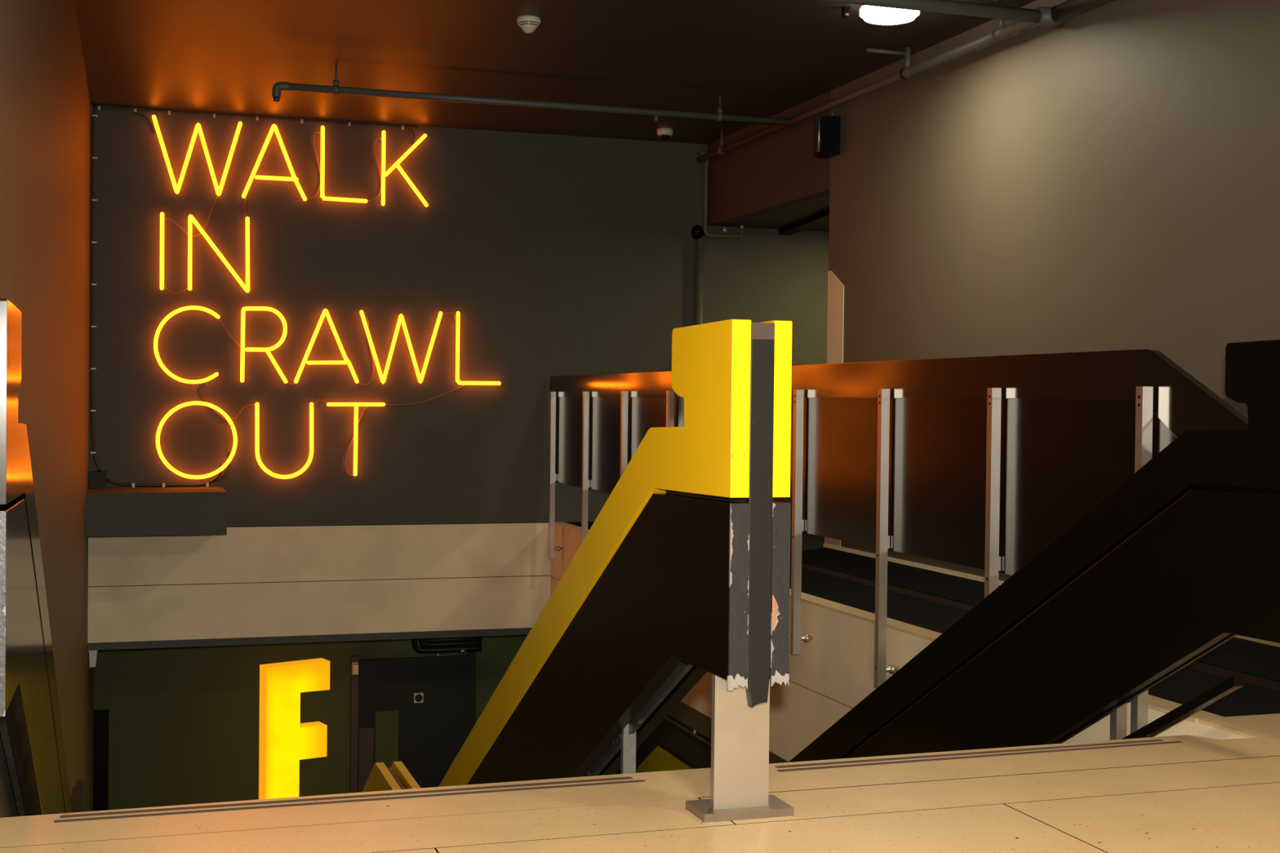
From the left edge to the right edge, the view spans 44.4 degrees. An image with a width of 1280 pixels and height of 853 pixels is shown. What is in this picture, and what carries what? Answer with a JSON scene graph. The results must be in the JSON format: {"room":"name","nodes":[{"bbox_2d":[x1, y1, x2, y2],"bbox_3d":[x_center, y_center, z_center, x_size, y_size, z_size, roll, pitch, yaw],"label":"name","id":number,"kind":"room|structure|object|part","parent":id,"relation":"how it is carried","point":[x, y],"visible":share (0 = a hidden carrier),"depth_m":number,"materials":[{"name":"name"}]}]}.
{"room":"gym stairwell","nodes":[
{"label":"gym stairwell","id":0,"kind":"room"},
{"bbox_2d":[0,0,94,817],"bbox_3d":[-2.468,1.031,6.266,0.120,7.080,18.600,0,1,-18],"label":"wall","id":1,"kind":"structure","parent":0,"point":[45,104],"depth_m":7.33,"materials":[{"name":"beige paint"}]},
{"bbox_2d":[0,298,87,816],"bbox_3d":[-2.773,1.945,7.570,0.069,4.621,8.565,0,1,-18],"label":"balustrade","id":2,"kind":"object","parent":1,"relation":"attached to","point":[31,728],"visible":0.91,"depth_m":4.17,"materials":[{"name":"black paint"}]},
{"bbox_3d":[-1.434,0.416,3.475,0.050,0.457,0.007,0,1,-18],"label":"panel","id":3,"kind":"part","parent":2,"relation":"part of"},
{"bbox_3d":[-2.768,2.181,7.579,0.048,4.149,8.560,0,1,-18],"label":"panel","id":4,"kind":"part","parent":2,"relation":"part of","materials":[{"name":"black paint"}]},
{"bbox_3d":[-2.799,1.954,7.567,0.018,4.585,8.515,0,1,-18],"label":"spine plate","id":5,"kind":"part","parent":2,"relation":"part of","materials":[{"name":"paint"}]},
{"bbox_2d":[88,650,97,667],"bbox_3d":[-4.525,1.917,12.958,0.070,0.145,0.055,0,1,-18],"label":"wall bracket","id":6,"kind":"object","parent":1,"relation":"attached to","point":[92,654],"visible":1,"depth_m":12.94,"materials":[{"name":"white metal"}]},
{"bbox_2d":[87,627,531,650],"bbox_3d":[-2.704,1.826,13.581,3.930,0.058,0.162,0,1,-18],"label":"trim","id":7,"kind":"structure","parent":1,"relation":"attached to","point":[520,631],"depth_m":13.44,"materials":[{"name":"charcoal paint"}]},
{"bbox_2d":[93,634,621,810],"bbox_3d":[-2.741,3.084,16.054,5.390,2.650,0.120,0,1,-18],"label":"wall","id":8,"kind":"structure","parent":0,"point":[184,722],"depth_m":15.51,"materials":[{"name":"green paint"}]},
{"bbox_2d":[349,651,475,793],"bbox_3d":[-2.328,3.373,16.088,1.280,2.080,0.081,0,1,-18],"label":"door","id":9,"kind":"structure","parent":8,"relation":"in","point":[418,713],"depth_m":16.06,"materials":[{"name":"brown paint"}]},
{"bbox_3d":[-2.906,3.370,15.907,0.070,2.080,0.070,0,1,-18],"label":"frame","id":10,"kind":"part","parent":9,"relation":"part of","materials":[{"name":"brown paint"}]},
{"bbox_2d":[351,662,358,675],"bbox_3d":[-2.876,2.451,15.826,0.058,0.120,0.072,0,1,-18],"label":"buffer","id":11,"kind":"object","parent":9,"relation":"attached to","point":[354,665],"visible":1,"depth_m":15.80,"materials":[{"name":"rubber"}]},
{"bbox_3d":[-2.785,3.711,15.919,0.150,1.300,0.017,0,1,-18],"label":"panel","id":12,"kind":"part","parent":9,"relation":"part of","materials":[{"name":"brown paint"}]},
{"bbox_3d":[-2.587,3.507,15.984,0.235,1.210,0.015,0,1,-18],"label":"glass pane","id":13,"kind":"part","parent":9,"relation":"part of","materials":[{"name":"glass"}]},
{"bbox_3d":[-2.271,2.784,16.067,0.094,0.100,0.017,0,1,-18],"label":"sign plate","id":14,"kind":"part","parent":9,"relation":"part of","materials":[{"name":"white plastic"}]},
{"bbox_3d":[-1.759,3.376,16.277,0.080,2.080,0.070,0,1,-18],"label":"frame","id":15,"kind":"part","parent":9,"relation":"part of","materials":[{"name":"black metal"}]},
{"bbox_2d":[88,104,829,526],"bbox_3d":[-0.568,-0.878,14.223,8.360,3.480,0.150,0,1,-18],"label":"wall","id":16,"kind":"structure","parent":0,"point":[555,255],"depth_m":13.64,"materials":[{"name":"grey paint"}]},
{"bbox_2d":[85,486,226,537],"bbox_3d":[-3.913,0.681,12.676,1.060,0.340,0.800,0,1,-18],"label":"trim","id":17,"kind":"structure","parent":16,"relation":"attached to","point":[177,510],"depth_m":12.31,"materials":[{"name":"grey paint"}]},
{"bbox_2d":[88,471,106,488],"bbox_3d":[-4.429,0.436,12.799,0.134,0.134,0.180,0,1,-18],"label":"box","id":18,"kind":"object","parent":17,"relation":"on","point":[97,479],"visible":1,"depth_m":12.72,"materials":[{"name":"black plastic"}]},
{"bbox_3d":[-4.429,0.374,12.798,0.126,0.009,0.170,0,1,-18],"label":"lid","id":19,"kind":"part","parent":18,"relation":"part of","materials":[{"name":"black plastic"}]},
{"bbox_2d":[106,465,222,487],"bbox_3d":[-3.945,0.413,13.024,0.936,0.184,0.060,0,1,-19],"label":"cable","id":20,"kind":"object","parent":17,"relation":"on","point":[206,484],"visible":1,"depth_m":13.02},
{"bbox_2d":[160,212,187,293],"bbox_3d":[-3.872,-1.442,13.031,0.234,0.670,0.067,0,1,-18],"label":"neon letter","id":21,"kind":"object","parent":16,"relation":"attached to","point":[162,214],"visible":1,"depth_m":12.97,"materials":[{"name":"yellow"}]},
{"bbox_2d":[132,111,242,236],"bbox_3d":[-3.769,-2.088,13.049,0.877,1.010,0.072,0,1,-18],"label":"neon letter","id":22,"kind":"object","parent":16,"relation":"attached to","point":[197,128],"visible":1,"depth_m":13.04,"materials":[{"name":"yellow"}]},
{"bbox_2d":[153,306,240,423],"bbox_3d":[-3.701,-0.517,13.104,0.705,0.980,0.068,0,1,-18],"label":"neon letter","id":23,"kind":"object","parent":16,"relation":"attached to","point":[170,315],"visible":1,"depth_m":13.04,"materials":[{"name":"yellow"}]},
{"bbox_2d":[155,400,255,482],"bbox_3d":[-3.641,0.131,13.137,0.804,0.687,0.068,0,1,-18],"label":"neon letter","id":24,"kind":"object","parent":16,"relation":"attached to","point":[168,414],"visible":1,"depth_m":13.10,"materials":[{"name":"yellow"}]},
{"bbox_2d":[187,213,249,293],"bbox_3d":[-3.531,-1.448,13.139,0.504,0.641,0.071,0,1,-18],"label":"neon letter","id":25,"kind":"object","parent":16,"relation":"attached to","point":[246,287],"visible":1,"depth_m":13.11,"materials":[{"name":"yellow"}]},
{"bbox_2d":[90,104,417,471],"bbox_3d":[-3.227,-1.123,13.250,2.681,3.010,0.040,0,1,-18],"label":"cable","id":26,"kind":"object","parent":16,"relation":"attached to","point":[95,107],"visible":0.99,"depth_m":12.86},
{"bbox_2d":[240,306,295,385],"bbox_3d":[-3.150,-0.684,13.278,0.462,0.661,0.068,0,1,-18],"label":"neon letter","id":27,"kind":"object","parent":16,"relation":"attached to","point":[278,313],"visible":1,"depth_m":13.23,"materials":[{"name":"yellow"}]},
{"bbox_2d":[241,124,320,217],"bbox_3d":[-3.038,-2.161,13.284,0.659,0.799,0.070,0,1,-18],"label":"neon letter","id":28,"kind":"object","parent":16,"relation":"attached to","point":[273,127],"visible":1,"depth_m":13.24,"materials":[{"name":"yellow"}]},
{"bbox_2d":[255,399,327,479],"bbox_3d":[-2.969,0.106,13.353,0.614,0.681,0.067,0,1,-18],"label":"neon letter","id":29,"kind":"object","parent":16,"relation":"attached to","point":[263,467],"visible":1,"depth_m":13.32,"materials":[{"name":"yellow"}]},
{"bbox_2d":[87,522,551,643],"bbox_3d":[-2.694,1.325,13.578,3.940,0.950,0.156,0,1,-18],"label":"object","id":30,"kind":"structure","parent":16,"relation":"attached to","point":[271,580],"depth_m":13.47,"materials":[{"name":"beige concrete"}]},
{"bbox_3d":[-2.681,1.565,13.514,3.930,0.461,0.018,0,1,-18],"label":"panel","id":31,"kind":"part","parent":30,"relation":"part of","materials":[{"name":"beige concrete"}]},
{"bbox_3d":[-2.675,1.093,13.507,3.930,0.472,0.018,0,1,-18],"label":"panel","id":32,"kind":"part","parent":30,"relation":"part of","materials":[{"name":"beige concrete"}]},
{"bbox_2d":[293,308,373,385],"bbox_3d":[-2.622,-0.682,13.448,0.683,0.654,0.078,0,1,-17],"label":"neon letter","id":33,"kind":"object","parent":16,"relation":"attached to","point":[325,312],"visible":1,"depth_m":13.40,"materials":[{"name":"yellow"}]},
{"bbox_2d":[320,125,382,203],"bbox_3d":[-2.481,-2.246,13.459,0.535,0.640,0.076,0,1,-18],"label":"neon letter","id":34,"kind":"object","parent":16,"relation":"attached to","point":[322,196],"visible":1,"depth_m":13.37,"materials":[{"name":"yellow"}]},
{"bbox_2d":[326,402,385,475],"bbox_3d":[-2.455,0.109,13.519,0.501,0.636,0.068,0,1,-18],"label":"neon letter","id":35,"kind":"object","parent":16,"relation":"attached to","point":[356,405],"visible":1,"depth_m":13.49,"materials":[{"name":"orange"}]},
{"bbox_2d":[381,128,428,206],"bbox_3d":[-2.043,-2.249,13.605,0.409,0.682,0.068,0,1,-18],"label":"neon letter","id":36,"kind":"object","parent":16,"relation":"attached to","point":[384,174],"visible":1,"depth_m":13.55,"materials":[{"name":"orange"}]},
{"bbox_2d":[360,310,456,383],"bbox_3d":[-2.019,-0.688,13.641,0.849,0.644,0.072,0,1,-18],"label":"neon letter","id":37,"kind":"object","parent":16,"relation":"attached to","point":[401,318],"visible":1,"depth_m":13.59,"materials":[{"name":"orange"}]},
{"bbox_2d":[385,311,501,405],"bbox_3d":[-1.718,-0.597,13.738,1.014,0.832,0.076,0,1,-18],"label":"neon letter","id":38,"kind":"object","parent":16,"relation":"attached to","point":[457,344],"visible":1,"depth_m":13.75,"materials":[{"name":"orange"}]},
{"bbox_2d":[690,225,705,324],"bbox_3d":[0.528,-0.492,14.431,0.152,2.725,0.124,0,1,-18],"label":"downpipe","id":39,"kind":"object","parent":16,"relation":"attached to","point":[697,231],"visible":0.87,"depth_m":14.40,"materials":[{"name":"black plastic"}]},
{"bbox_2d":[550,524,1247,761],"bbox_3d":[0.637,1.502,9.678,0.030,1.076,9.328,0,1,-18],"label":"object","id":40,"kind":"structure","parent":16,"relation":"attached to","point":[833,672],"depth_m":8.50,"materials":[{"name":"beige concrete"}]},
{"bbox_3d":[0.627,1.674,9.677,0.012,0.461,9.325,0,1,-18],"label":"panel","id":41,"kind":"part","parent":40,"relation":"part of","materials":[{"name":"beige concrete"}]},
{"bbox_2d":[669,701,788,764],"bbox_3d":[0.628,1.973,9.689,0.035,0.133,9.320,0,1,-18],"label":"trim","id":42,"kind":"structure","parent":40,"relation":"attached to","point":[687,715],"depth_m":10.41,"materials":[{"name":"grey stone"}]},
{"bbox_2d":[548,349,1248,740],"bbox_3d":[0.602,0.596,9.553,0.120,1.910,9.210,0,1,-18],"label":"gallery railing","id":43,"kind":"object","parent":40,"relation":"attached to","point":[883,455],"visible":0.55,"depth_m":7.12,"materials":[{"name":"black paint"}]},
{"bbox_3d":[-0.767,0.425,13.685,0.044,1.457,0.040,0,1,-18],"label":"post","id":44,"kind":"part","parent":43,"relation":"part of","materials":[{"name":"metal"}]},
{"bbox_3d":[-0.749,0.112,13.787,0.018,0.740,0.180,0,1,-18],"label":"panel","id":45,"kind":"part","parent":43,"relation":"part of","materials":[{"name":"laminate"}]},
{"bbox_3d":[-0.561,0.124,13.202,0.018,0.740,1.050,0,1,-18],"label":"panel","id":46,"kind":"part","parent":43,"relation":"part of","materials":[{"name":"laminate"}]},
{"bbox_3d":[-0.445,0.445,12.686,0.044,1.457,0.040,0,1,-18],"label":"post","id":47,"kind":"part","parent":43,"relation":"part of","materials":[{"name":"metal"}]},
{"bbox_3d":[-0.238,0.143,12.203,0.018,0.740,1.050,0,1,-18],"label":"panel","id":48,"kind":"part","parent":43,"relation":"part of","materials":[{"name":"laminate"}]},
{"bbox_3d":[-0.123,0.465,11.687,0.044,1.457,0.040,0,1,-18],"label":"post","id":49,"kind":"part","parent":43,"relation":"part of","materials":[{"name":"metal"}]},
{"bbox_3d":[0.084,0.163,11.204,0.018,0.740,1.050,0,1,-18],"label":"panel","id":50,"kind":"part","parent":43,"relation":"part of","materials":[{"name":"laminate"}]},
{"bbox_3d":[0.199,0.485,10.687,0.044,1.457,0.040,0,1,-18],"label":"post","id":51,"kind":"part","parent":43,"relation":"part of","materials":[{"name":"metal"}]},
{"bbox_3d":[0.410,0.183,10.190,0.018,0.740,1.080,0,1,-18],"label":"panel","id":52,"kind":"part","parent":43,"relation":"part of","materials":[{"name":"laminate"}]},
{"bbox_3d":[0.743,0.204,9.158,0.018,0.740,1.090,0,1,-18],"label":"panel","id":53,"kind":"part","parent":43,"relation":"part of","materials":[{"name":"laminate"}]},
{"bbox_3d":[0.865,0.526,8.623,0.044,1.457,0.040,0,1,-18],"label":"post","id":54,"kind":"part","parent":43,"relation":"part of","materials":[{"name":"metal"}]},
{"bbox_3d":[1.068,0.224,8.149,0.018,0.740,1.030,0,1,-18],"label":"panel","id":55,"kind":"part","parent":43,"relation":"part of","materials":[{"name":"laminate"}]},
{"bbox_3d":[1.181,0.545,7.642,0.044,1.457,0.040,0,1,-18],"label":"post","id":56,"kind":"part","parent":43,"relation":"part of","materials":[{"name":"metal"}]},
{"bbox_3d":[1.384,0.243,7.169,0.018,0.740,1.030,0,1,-18],"label":"panel","id":57,"kind":"part","parent":43,"relation":"part of","materials":[{"name":"laminate"}]},
{"bbox_3d":[1.496,0.564,6.662,0.044,1.457,0.040,0,1,-18],"label":"post","id":58,"kind":"part","parent":43,"relation":"part of","materials":[{"name":"metal"}]},
{"bbox_3d":[1.702,0.263,6.184,0.018,0.740,1.040,0,1,-18],"label":"panel","id":59,"kind":"part","parent":43,"relation":"part of","materials":[{"name":"laminate"}]},
{"bbox_3d":[1.771,1.145,5.801,0.044,0.960,0.040,0,1,-18],"label":"short post","id":60,"kind":"part","parent":43,"relation":"part of","materials":[{"name":"metal"}]},
{"bbox_3d":[1.815,0.584,5.673,0.044,1.457,0.040,0,1,-18],"label":"post","id":61,"kind":"part","parent":43,"relation":"part of","materials":[{"name":"metal"}]},
{"bbox_3d":[1.938,0.290,5.450,0.018,0.714,0.492,0,1,-18],"label":"panel","id":62,"kind":"part","parent":43,"relation":"part of","materials":[{"name":"laminate"}]},
{"bbox_2d":[74,0,1036,144],"bbox_3d":[0.554,-2.531,5.934,5.390,0.120,16.250,0,1,-18],"label":"ceiling","id":63,"kind":"structure","parent":0,"point":[763,58],"depth_m":10.84,"materials":[{"name":"paint"}]},
{"bbox_2d":[516,15,540,33],"bbox_3d":[-0.694,-2.501,9.773,0.150,0.093,0.150,0,1,-18],"label":"smoke detector","id":64,"kind":"object","parent":63,"relation":"attached to","point":[528,24],"visible":1,"depth_m":9.73,"materials":[{"name":"white plastic"}]},
{"bbox_2d":[271,65,791,125],"bbox_3d":[-0.707,-2.436,11.704,3.987,0.285,0.066,0,1,-18],"label":"ceiling pipe","id":65,"kind":"object","parent":63,"relation":"hanging from","point":[335,89],"visible":1,"depth_m":11.62,"materials":[{"name":"metal"}]},
{"bbox_2d":[657,127,673,140],"bbox_3d":[0.219,-2.554,13.702,0.144,0.095,0.144,0,1,-18],"label":"detector","id":66,"kind":"object","parent":63,"relation":"attached to","point":[664,132],"visible":1,"depth_m":13.65,"materials":[{"name":"white plastic"}]},
{"bbox_2d":[841,5,849,17],"bbox_3d":[1.237,-2.490,9.404,0.036,0.060,0.047,0,1,-18],"label":"ceiling sensor","id":67,"kind":"object","parent":63,"relation":"attached to","point":[845,10],"visible":1,"depth_m":9.39,"materials":[{"name":"black plastic"}]},
{"bbox_2d":[859,4,919,25],"bbox_3d":[1.481,-2.463,9.298,0.352,0.105,0.352,0,1,-18],"label":"ceiling lamp","id":68,"kind":"object","parent":63,"relation":"attached to","point":[870,14],"visible":0.8,"depth_m":9.22,"materials":[{"name":"white plastic"}]},
{"bbox_2d":[0,521,1279,852],"bbox_3d":[1.923,1.561,6.457,8.360,1.091,16.250,0,1,-18],"label":"floor","id":69,"kind":"structure","parent":0,"point":[1185,793],"depth_m":4.27,"materials":[{"name":"beige stone"}]},
{"bbox_2d":[665,715,711,746],"bbox_3d":[0.645,2.077,9.759,0.024,0.077,9.100,0,1,-18],"label":"handrail","id":70,"kind":"object","parent":69,"relation":"attached to","point":[693,733],"visible":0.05,"depth_m":10.69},
{"bbox_2d":[720,194,829,231],"bbox_3d":[2.503,-1.886,13.695,2.850,0.120,2.700,0,1,-18],"label":"ceiling","id":71,"kind":"structure","parent":0,"point":[780,218],"depth_m":13.76,"materials":[{"name":"paint"}]},
{"bbox_2d":[778,208,829,235],"bbox_3d":[1.582,-1.805,13.518,0.148,0.053,2.470,0,1,-10],"label":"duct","id":72,"kind":"object","parent":71,"relation":"attached to","point":[821,217],"visible":0.52,"depth_m":13.88,"materials":[{"name":"black metal"}]},
{"bbox_2d":[635,0,1279,768],"bbox_3d":[2.776,1.061,7.957,0.120,7.080,18.600,0,1,-18],"label":"wall","id":73,"kind":"structure","parent":0,"point":[1108,179],"depth_m":9.01,"materials":[{"name":"beige paint"}]},
{"bbox_2d":[813,108,839,158],"bbox_3d":[1.386,-2.220,11.799,0.173,0.355,0.280,0,1,-18],"label":"loudspeaker","id":74,"kind":"object","parent":73,"relation":"attached to","point":[827,128],"visible":1,"depth_m":11.71,"materials":[{"name":"black plastic"}]},
{"bbox_2d":[813,117,817,156],"bbox_3d":[1.327,-2.184,11.832,0.018,0.260,0.192,1,1,3],"label":"grille","id":75,"kind":"object","parent":74,"relation":"attached to","point":[815,130],"depth_m":11.74,"materials":[{"name":"black metal"}]},
{"bbox_2d":[823,271,844,546],"bbox_3d":[1.466,-0.129,11.823,0.009,2.105,0.287,0,1,-18],"label":"guard","id":76,"kind":"object","parent":73,"relation":"attached to","point":[835,318],"visible":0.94,"depth_m":11.82,"materials":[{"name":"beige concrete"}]},
{"bbox_2d":[696,4,1034,238],"bbox_3d":[1.399,-2.121,11.692,0.488,0.869,5.742,0,1,-14],"label":"pipe","id":77,"kind":"object","parent":73,"relation":"attached to","point":[1003,32],"visible":0.98,"depth_m":10.94,"materials":[{"name":"grey metal"}]},
{"bbox_2d":[819,0,1114,28],"bbox_3d":[2.122,-2.287,6.345,2.110,0.113,4.860,0,1,-18],"label":"pipe","id":78,"kind":"object","parent":73,"relation":"attached to","point":[1055,16],"visible":1,"depth_m":8.70,"materials":[{"name":"grey metal"}]},
{"bbox_2d":[823,543,1279,647],"bbox_3d":[2.476,0.973,8.672,0.014,0.026,6.950,0,1,-18],"label":"baseboard","id":79,"kind":"structure","parent":73,"relation":"attached to","point":[841,548],"depth_m":10.33,"materials":[{"name":"beige concrete"}]},
{"bbox_3d":[-2.371,1.781,14.929,5.390,0.100,2.200,0,1,-18],"label":"ceiling","id":80,"kind":"structure","parent":0,"visible":0},
{"bbox_2d":[411,636,482,657],"bbox_3d":[-1.911,2.053,15.490,0.708,0.451,0.079,0,1,-18],"label":"pipes","id":81,"kind":"object","parent":80,"relation":"hanging from","point":[439,645],"visible":0.67,"depth_m":15.49,"materials":[{"name":"black plastic"}]},
{"bbox_3d":[-2.105,4.509,14.055,5.390,0.120,4.130,0,1,-18],"label":"floor","id":82,"kind":"structure","parent":0,"visible":0},
{"bbox_2d":[93,709,108,811],"bbox_3d":[-5.181,3.574,15.051,0.135,1.650,0.290,0,1,-18],"label":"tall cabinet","id":83,"kind":"object","parent":82,"relation":"on","point":[100,717],"visible":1,"depth_m":14.91,"materials":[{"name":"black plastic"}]},
{"bbox_2d":[258,657,329,799],"bbox_3d":[-3.299,3.334,14.945,0.620,2.175,0.212,0,1,-33],"label":"letter f-sign","id":84,"kind":"object","parent":82,"relation":"on","point":[284,741],"visible":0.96,"depth_m":14.80,"materials":[{"name":"yellow plastic"}]},
{"bbox_3d":[0.043,4.641,7.393,5.390,0.120,9.870,0,1,-18],"label":"floor","id":85,"kind":"structure","parent":0,"visible":0},
{"bbox_3d":[-0.999,2.854,8.277,3.910,3.458,7.517,0,1,-18],"label":"staircase","id":86,"kind":"structure","parent":85,"relation":"on","visible":0},
{"bbox_2d":[361,319,794,822],"bbox_3d":[-1.009,1.955,8.137,0.254,4.621,8.568,0,1,-18],"label":"balustrade","id":87,"kind":"object","parent":86,"relation":"on","point":[682,575],"visible":0.93,"depth_m":4.37,"materials":[{"name":"yellow paint"}]},
{"bbox_3d":[-1.019,1.964,8.141,0.018,4.585,8.515,0,1,-18],"label":"spine plate","id":88,"kind":"part","parent":87,"relation":"part of","materials":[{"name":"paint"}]},
{"bbox_3d":[-1.080,2.191,8.123,0.050,4.149,8.560,0,1,-18],"label":"panel","id":89,"kind":"part","parent":87,"relation":"part of","materials":[{"name":"black paint"}]},
{"bbox_3d":[-0.038,1.147,5.099,0.043,0.420,0.024,0,1,-18],"label":"support post","id":90,"kind":"part","parent":87,"relation":"part of","materials":[{"name":"metal"}]},
{"bbox_3d":[-0.971,2.192,8.158,0.048,4.149,8.560,0,1,-18],"label":"panel","id":91,"kind":"part","parent":87,"relation":"part of","materials":[{"name":"black paint"}]},
{"bbox_3d":[0.254,0.425,4.019,0.052,0.457,0.007,0,1,-18],"label":"panel","id":92,"kind":"part","parent":87,"relation":"part of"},
{"bbox_3d":[0.267,0.832,4.171,0.156,0.362,0.024,0,1,-18],"label":"post","id":93,"kind":"part","parent":87,"relation":"part of","materials":[{"name":"metal"}]},
{"bbox_3d":[0.267,1.024,4.199,0.254,0.022,0.146,0,1,-18],"label":"plate","id":94,"kind":"part","parent":87,"relation":"part of","materials":[{"name":"metal"}]},
{"bbox_3d":[0.363,0.426,4.054,0.050,0.457,0.007,0,1,-18],"label":"panel","id":95,"kind":"part","parent":87,"relation":"part of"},
{"bbox_2d":[635,339,1279,773],"bbox_3d":[0.738,1.965,8.705,0.110,4.621,8.560,0,1,-18],"label":"balustrade","id":96,"kind":"object","parent":86,"relation":"on","point":[1180,560],"visible":0.75,"depth_m":5.58,"materials":[{"name":"black paint"}]},
{"bbox_3d":[0.707,2.201,8.700,0.048,4.149,8.560,0,1,-18],"label":"panel","id":97,"kind":"part","parent":96,"relation":"part of","materials":[{"name":"black paint"}]},
{"bbox_3d":[0.740,1.974,8.708,0.014,4.585,8.515,0,1,-18],"label":"spine plate","id":98,"kind":"part","parent":96,"relation":"part of","materials":[{"name":"black paint"}]}
]}

